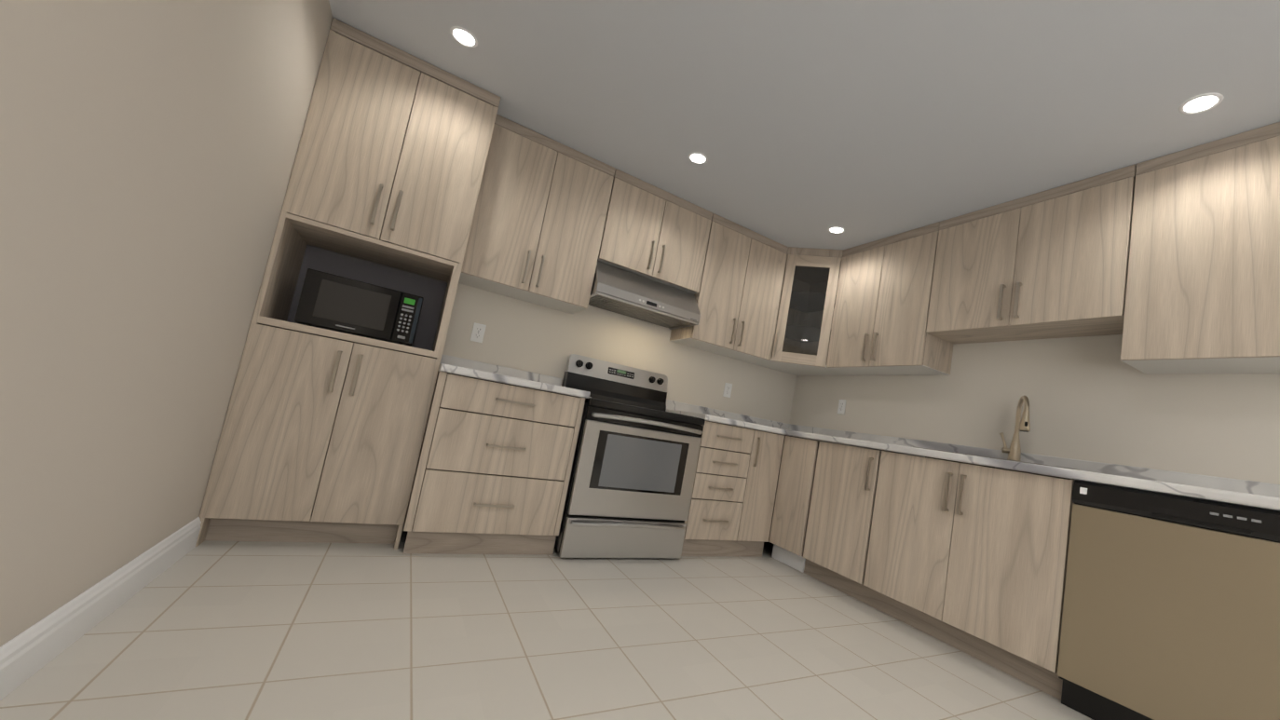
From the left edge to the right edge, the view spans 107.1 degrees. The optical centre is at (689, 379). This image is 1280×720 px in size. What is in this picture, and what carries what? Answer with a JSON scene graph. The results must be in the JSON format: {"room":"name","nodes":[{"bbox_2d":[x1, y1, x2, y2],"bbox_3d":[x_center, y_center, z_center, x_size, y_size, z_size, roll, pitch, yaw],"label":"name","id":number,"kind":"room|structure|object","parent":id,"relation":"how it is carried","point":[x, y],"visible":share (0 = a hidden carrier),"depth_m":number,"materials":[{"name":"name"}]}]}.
{"room":"kitchen","nodes":[
{"label":"kitchen","id":0,"kind":"room"},
{"bbox_2d":[0,0,332,646],"bbox_3d":[-0.480,-0.482,-0.346,0.120,2.350,6.400,13,-6,-30],"label":"wall","id":1,"kind":"structure","parent":0,"point":[148,150],"depth_m":1.12,"materials":[{"name":"beige paint"}]},
{"bbox_2d":[0,517,201,700],"bbox_3d":[-0.508,0.626,-0.597,0.016,0.119,5.987,13,-6,-30],"label":"baseboard","id":2,"kind":"structure","parent":1,"relation":"attached to","point":[30,652],"depth_m":1.23,"materials":[{"name":"white wood"}]},
{"bbox_2d":[0,523,1093,719],"bbox_3d":[0.851,1.078,0.452,3.776,0.100,6.640,13,-6,-30],"label":"floor","id":3,"kind":"structure","parent":0,"point":[210,630],"depth_m":1.61,"materials":[{"name":"tile"}]},
{"bbox_2d":[195,17,500,549],"bbox_3d":[-1.623,-0.407,2.389,0.722,2.348,0.528,13,-6,-30],"label":"pantry cabinet","id":4,"kind":"object","parent":3,"relation":"on","point":[320,440],"visible":1,"depth_m":2.18,"materials":[{"name":"brown wood"}]},
{"bbox_2d":[294,268,423,346],"bbox_3d":[-1.643,-0.332,2.383,0.467,0.260,0.362,13,-6,-30],"label":"microwave","id":5,"kind":"object","parent":4,"relation":"in","point":[331,302],"visible":0.81,"depth_m":2.22,"materials":[{"name":"black"}]},
{"bbox_2d":[403,371,585,555],"bbox_3d":[-1.109,0.460,2.640,0.732,0.872,0.626,13,-6,-30],"label":"base cabinet","id":6,"kind":"object","parent":3,"relation":"on","point":[494,469],"visible":1,"depth_m":2.38,"materials":[{"name":"brown wood"}]},
{"bbox_2d":[438,354,590,398],"bbox_3d":[-1.019,-0.023,2.685,0.740,0.112,0.638,13,-6,-30],"label":"countertop","id":7,"kind":"structure","parent":6,"relation":"on","point":[450,364],"depth_m":2.57,"materials":[{"name":"stone"}]},
{"bbox_2d":[554,354,705,558],"bbox_3d":[-0.423,0.468,2.998,0.760,1.158,0.692,13,-6,-30],"label":"range","id":8,"kind":"object","parent":3,"relation":"on","point":[630,488],"visible":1,"depth_m":2.74,"materials":[{"name":"silver metal"}]},
{"bbox_2d":[680,420,784,557],"bbox_3d":[0.157,0.755,3.394,0.715,0.872,0.626,13,-6,-30],"label":"base cabinet","id":9,"kind":"object","parent":3,"relation":"on","point":[733,494],"visible":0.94,"depth_m":3.15,"materials":[{"name":"brown wood"}]},
{"bbox_2d":[665,399,781,434],"bbox_3d":[0.215,0.265,3.420,0.651,0.112,0.638,13,-6,-30],"label":"countertop","id":10,"kind":"structure","parent":9,"relation":"on","point":[711,415],"depth_m":3.58,"materials":[{"name":"stone"}]},
{"bbox_2d":[768,435,846,561],"bbox_3d":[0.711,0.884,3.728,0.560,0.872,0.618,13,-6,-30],"label":"base cabinet","id":11,"kind":"object","parent":3,"relation":"on","point":[803,520],"depth_m":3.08,"materials":[{"name":"brown wood"}]},
{"bbox_2d":[771,544,805,572],"bbox_3d":[0.680,1.217,3.236,0.028,0.112,0.308,13,-6,-30],"label":"end cap","id":12,"kind":"object","parent":11,"relation":"attached to","point":[789,558],"visible":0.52,"depth_m":3.21,"materials":[{"name":"white"}]},
{"bbox_2d":[781,422,1279,511],"bbox_3d":[1.493,0.397,2.516,0.648,0.112,3.498,13,-6,-30],"label":"countertop","id":13,"kind":"structure","parent":11,"relation":"on","point":[1259,495],"depth_m":2.11,"materials":[{"name":"stone"}]},
{"bbox_2d":[915,447,1079,479],"bbox_3d":[1.599,0.500,2.344,0.558,0.170,0.725,13,-6,-30],"label":"sink","id":14,"kind":"object","parent":13,"relation":"in","point":[1000,468],"visible":0.02,"depth_m":2.16,"materials":[{"name":"silver metal"}]},
{"bbox_2d":[999,394,1030,461],"bbox_3d":[1.742,0.269,2.548,0.171,0.370,0.290,13,-6,-30],"label":"faucet","id":15,"kind":"object","parent":13,"relation":"on","point":[1014,451],"visible":0.85,"depth_m":2.55,"materials":[{"name":"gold metal"}]},
{"bbox_2d":[1057,479,1279,719],"bbox_3d":[1.869,0.889,1.739,0.600,0.870,0.604,13,-6,-30],"label":"dishwasher","id":16,"kind":"object","parent":3,"relation":"on","point":[1171,607],"visible":0.98,"depth_m":1.60,"materials":[{"name":"beige metal"}]},
{"bbox_2d":[442,283,796,423],"bbox_3d":[-0.605,-0.134,3.373,3.776,2.350,0.120,13,-6,-30],"label":"wall","id":17,"kind":"structure","parent":0,"point":[524,335],"depth_m":3.31,"materials":[{"name":"beige paint"}]},
{"bbox_2d":[470,322,486,342],"bbox_3d":[-1.298,-0.285,2.886,0.070,0.114,0.008,13,-6,-30],"label":"electrical outlet","id":18,"kind":"object","parent":17,"relation":"attached to","point":[478,332],"visible":1,"depth_m":2.88,"materials":[{"name":"white plastic"}]},
{"bbox_2d":[458,113,615,313],"bbox_3d":[-0.932,-0.964,2.896,0.728,0.922,0.358,13,-6,-30],"label":"upper cabinet","id":19,"kind":"object","parent":17,"relation":"attached to","point":[537,228],"visible":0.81,"depth_m":2.76,"materials":[{"name":"brown wood"}]},
{"bbox_2d":[588,260,700,329],"bbox_3d":[-0.337,-0.566,3.224,0.752,0.239,0.405,13,-6,-30],"label":"range hood","id":20,"kind":"object","parent":17,"relation":"attached to","point":[619,291],"visible":0.94,"depth_m":3.10,"materials":[{"name":"silver metal"}]},
{"bbox_2d":[597,168,712,294],"bbox_3d":[-0.277,-0.978,3.285,0.754,0.596,0.358,13,-6,-30],"label":"upper cabinet","id":21,"kind":"object","parent":17,"relation":"attached to","point":[655,233],"visible":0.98,"depth_m":3.14,"materials":[{"name":"brown wood"}]},
{"bbox_2d":[722,382,732,397],"bbox_3d":[0.309,0.089,3.843,0.070,0.114,0.008,13,-6,-30],"label":"electrical outlet","id":22,"kind":"object","parent":17,"relation":"attached to","point":[728,389],"visible":1,"depth_m":3.84,"materials":[{"name":"white plastic"}]},
{"bbox_2d":[669,213,788,361],"bbox_3d":[0.322,-0.672,3.642,0.726,0.922,0.358,13,-6,-30],"label":"upper cabinet","id":23,"kind":"object","parent":17,"relation":"attached to","point":[738,295],"visible":0.92,"depth_m":3.50,"materials":[{"name":"brown wood"}]},
{"bbox_2d":[328,0,1279,249],"bbox_3d":[1.269,-1.324,0.690,3.776,0.100,6.640,13,-6,-30],"label":"ceiling","id":24,"kind":"structure","parent":0,"point":[802,123],"depth_m":2.04,"materials":[{"name":"white paint"}]},
{"bbox_2d":[449,26,477,47],"bbox_3d":[-1.009,-1.526,2.101,0.116,0.005,0.116,13,-6,-30],"label":"recessed light","id":25,"kind":"object","parent":24,"relation":"in","point":[464,36],"visible":1,"depth_m":2.10,"materials":[{"name":"white"}]},
{"bbox_2d":[688,151,708,163],"bbox_3d":[0.045,-1.280,2.728,0.116,0.005,0.116,13,-6,-30],"label":"recessed light","id":26,"kind":"object","parent":24,"relation":"in","point":[696,157],"visible":1,"depth_m":2.72,"materials":[{"name":"white"}]},
{"bbox_2d":[828,226,844,233],"bbox_3d":[1.031,-1.050,3.315,0.116,0.005,0.116,13,-6,-30],"label":"recessed light","id":27,"kind":"object","parent":24,"relation":"in","point":[836,229],"visible":1,"depth_m":3.31,"materials":[{"name":"white"}]},
{"bbox_2d":[1178,92,1223,114],"bbox_3d":[1.938,-1.045,1.788,0.116,0.005,0.116,13,-6,-30],"label":"recessed light","id":28,"kind":"object","parent":24,"relation":"in","point":[1201,102],"visible":1,"depth_m":1.78,"materials":[{"name":"white"}]},
{"bbox_2d":[789,334,1279,484],"bbox_3d":[2.600,0.236,1.488,0.120,2.350,6.400,13,-6,-30],"label":"wall","id":29,"kind":"structure","parent":0,"point":[1095,399],"depth_m":2.44,"materials":[{"name":"beige paint"}]},
{"bbox_2d":[746,246,851,375],"bbox_3d":[0.943,-0.543,3.854,0.601,0.922,0.630,13,-6,-30],"label":"upper cabinet","id":30,"kind":"object","parent":29,"relation":"attached to","point":[804,324],"visible":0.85,"depth_m":3.68,"materials":[{"name":"brown wood"}]},
{"bbox_2d":[837,399,846,414],"bbox_3d":[1.199,0.217,3.720,0.008,0.114,0.070,13,-6,-30],"label":"outlet","id":31,"kind":"object","parent":29,"relation":"attached to","point":[841,406],"visible":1,"depth_m":3.71,"materials":[{"name":"white plastic"}]},
{"bbox_2d":[826,221,953,375],"bbox_3d":[1.410,-0.515,3.317,0.341,0.922,0.766,13,-6,-30],"label":"upper cabinet","id":32,"kind":"object","parent":29,"relation":"attached to","point":[881,308],"visible":0.96,"depth_m":3.17,"materials":[{"name":"brown wood"}]},
{"bbox_2d":[925,164,1136,344],"bbox_3d":[1.862,-0.611,2.595,0.341,0.720,0.928,13,-6,-30],"label":"upper cabinet","id":33,"kind":"object","parent":29,"relation":"attached to","point":[1053,263],"visible":0.94,"depth_m":2.44,"materials":[{"name":"brown wood"}]},
{"bbox_2d":[1120,122,1279,374],"bbox_3d":[2.241,-0.509,1.919,0.341,0.922,0.614,13,-6,-30],"label":"upper cabinet","id":34,"kind":"object","parent":29,"relation":"attached to","point":[1203,291],"visible":1,"depth_m":1.90,"materials":[{"name":"brown wood"}]}
]}

